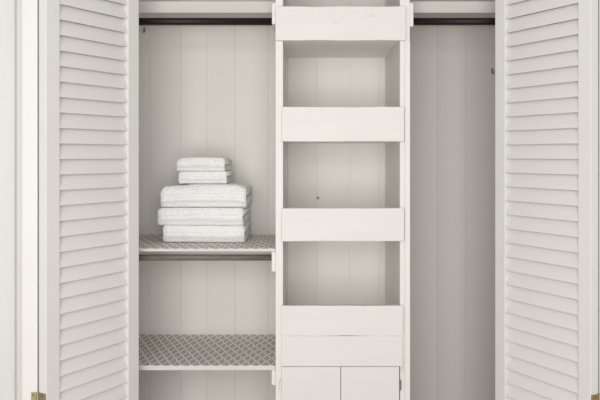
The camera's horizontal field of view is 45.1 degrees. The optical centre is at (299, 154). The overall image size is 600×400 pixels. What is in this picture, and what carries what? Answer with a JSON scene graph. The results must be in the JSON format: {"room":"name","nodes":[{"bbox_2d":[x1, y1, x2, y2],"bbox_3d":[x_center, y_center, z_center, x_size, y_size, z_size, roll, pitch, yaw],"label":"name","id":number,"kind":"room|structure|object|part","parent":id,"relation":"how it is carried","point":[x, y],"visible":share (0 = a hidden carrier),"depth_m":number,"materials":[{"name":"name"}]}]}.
{"room":"closet","nodes":[
{"label":"closet","id":0,"kind":"room"},
{"bbox_2d":[92,0,533,399],"bbox_3d":[-0.264,0.140,3.845,3.279,2.420,0.050,0,0,0],"label":"wall","id":1,"kind":"structure","parent":0,"point":[205,91],"depth_m":3.82,"materials":[{"name":"paint"}]},
{"bbox_3d":[0.000,1.375,1.185,6.400,0.050,5.370,0,0,0],"label":"floor","id":2,"kind":"structure","parent":0,"visible":0},
{"bbox_2d":[272,0,412,399],"bbox_3d":[0.191,0.170,3.523,0.639,2.360,0.590,0,0,0],"label":"shelving unit","id":3,"kind":"object","parent":2,"relation":"on","point":[370,344],"visible":0.99,"depth_m":3.23,"materials":[{"name":"white wood"}]},
{"bbox_2d":[74,18,271,24],"bbox_3d":[-0.613,-0.630,3.405,0.972,0.044,0.044,0,0,0],"label":"closet rod","id":4,"kind":"object","parent":3,"relation":"attached to","point":[142,21],"visible":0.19,"depth_m":3.39,"materials":[{"name":"black metal"}]},
{"bbox_2d":[74,1,275,25],"bbox_3d":[-0.605,-0.708,3.634,0.988,0.055,0.368,0,0,0],"label":"closet shelf","id":5,"kind":"object","parent":3,"relation":"attached to","point":[147,9],"visible":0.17,"depth_m":3.45,"materials":[{"name":"white wood"}]},
{"bbox_2d":[139,254,271,260],"bbox_3d":[-0.614,0.477,3.360,0.970,0.038,0.038,0,0,0],"label":"closet rod","id":6,"kind":"object","parent":3,"relation":"attached to","point":[142,257],"visible":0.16,"depth_m":3.35,"materials":[{"name":"grey metal"}]},
{"bbox_2d":[139,335,275,369],"bbox_3d":[-0.605,0.962,3.539,0.988,0.022,0.558,0,0,0],"label":"closet shelf","id":7,"kind":"object","parent":3,"relation":"attached to","point":[156,352],"visible":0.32,"depth_m":3.49,"materials":[{"name":"white metal"}]},
{"bbox_2d":[139,235,275,251],"bbox_3d":[-0.605,0.428,3.537,0.988,0.014,0.563,0,0,0],"label":"closet shelf","id":8,"kind":"object","parent":3,"relation":"attached to","point":[147,243],"visible":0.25,"depth_m":3.36,"materials":[{"name":"white metal"}]},
{"bbox_2d":[163,221,250,242],"bbox_3d":[-0.456,0.380,3.594,0.396,0.083,0.294,0,0,3],"label":"bath towel","id":9,"kind":"object","parent":8,"relation":"on","point":[171,233],"visible":0.84,"depth_m":3.46,"materials":[{"name":"white fabric"}]},
{"bbox_2d":[157,205,250,225],"bbox_3d":[-0.470,0.295,3.585,0.414,0.085,0.295,0,0,4],"label":"bath towel","id":10,"kind":"object","parent":9,"relation":"on","point":[228,216],"visible":0.94,"depth_m":3.45,"materials":[{"name":"white fabric"}]},
{"bbox_2d":[160,182,251,207],"bbox_3d":[-0.458,0.197,3.587,0.424,0.112,0.304,0,0,0],"label":"bath towel","id":11,"kind":"object","parent":10,"relation":"on","point":[234,194],"visible":0.93,"depth_m":3.45,"materials":[{"name":"white fabric"}]},
{"bbox_2d":[178,171,232,183],"bbox_3d":[-0.468,0.110,3.598,0.236,0.061,0.204,0,0,3],"label":"washcloth","id":12,"kind":"object","parent":11,"relation":"on","point":[185,177],"visible":0.91,"depth_m":3.50,"materials":[{"name":"white fabric"}]},
{"bbox_2d":[176,157,231,170],"bbox_3d":[-0.475,0.045,3.596,0.237,0.068,0.212,0,0,5],"label":"washcloth","id":13,"kind":"object","parent":12,"relation":"on","point":[187,163],"visible":0.99,"depth_m":3.50,"materials":[{"name":"white fabric"}]},
{"bbox_3d":[-0.093,0.170,3.535,0.034,2.360,0.565,0,0,0],"label":"panel","id":14,"kind":"part","parent":3,"relation":"part of","materials":[{"name":"white wood"}]},
{"bbox_3d":[0.049,1.100,3.244,0.265,0.301,0.019,0,0,0],"label":"cabinet door","id":15,"kind":"part","parent":3,"relation":"part of","materials":[{"name":"white wood"}]},
{"bbox_3d":[0.314,1.100,3.244,0.261,0.301,0.019,0,0,0],"label":"cabinet door","id":16,"kind":"part","parent":3,"relation":"part of","materials":[{"name":"white wood"}]},
{"bbox_3d":[0.473,0.170,3.535,0.045,2.360,0.565,0,0,0],"label":"panel","id":17,"kind":"part","parent":3,"relation":"part of","materials":[{"name":"white wood"}]},
{"bbox_2d":[410,1,555,25],"bbox_3d":[0.868,-0.708,3.634,0.743,0.055,0.368,0,0,0],"label":"closet shelf","id":18,"kind":"object","parent":3,"relation":"attached to","point":[421,9],"visible":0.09,"depth_m":3.45,"materials":[{"name":"white wood"}]},
{"bbox_2d":[413,18,555,24],"bbox_3d":[0.876,-0.630,3.405,0.727,0.044,0.044,0,0,0],"label":"closet rod","id":19,"kind":"object","parent":3,"relation":"attached to","point":[416,21],"visible":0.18,"depth_m":3.39,"materials":[{"name":"black metal"}]},
{"bbox_3d":[-2.150,0.000,3.240,2.100,2.700,0.120,0,0,0],"label":"wall","id":20,"kind":"structure","parent":0,"visible":0},
{"bbox_2d":[0,0,21,399],"bbox_3d":[-1.215,0.180,3.165,0.210,2.340,0.030,0,0,0],"label":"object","id":21,"kind":"structure","parent":20,"relation":"attached to","point":[10,10],"depth_m":3.15,"materials":[{"name":"paint"}]},
{"bbox_2d":[22,0,138,399],"bbox_3d":[-0.889,0.225,2.988,0.358,2.190,0.480,0,0,0],"label":"bifold door","id":22,"kind":"structure","parent":20,"relation":"in","point":[80,126],"depth_m":2.91,"materials":[{"name":"paint"}]},
{"bbox_3d":[2.220,0.000,3.240,1.960,2.700,0.120,0,0,0],"label":"wall","id":23,"kind":"structure","parent":0,"visible":0},
{"bbox_2d":[495,0,599,399],"bbox_3d":[1.032,0.225,2.975,0.344,2.190,0.484,0,0,0],"label":"bifold door","id":24,"kind":"structure","parent":23,"relation":"in","point":[547,122],"depth_m":2.94,"materials":[{"name":"paint"}]}
]}

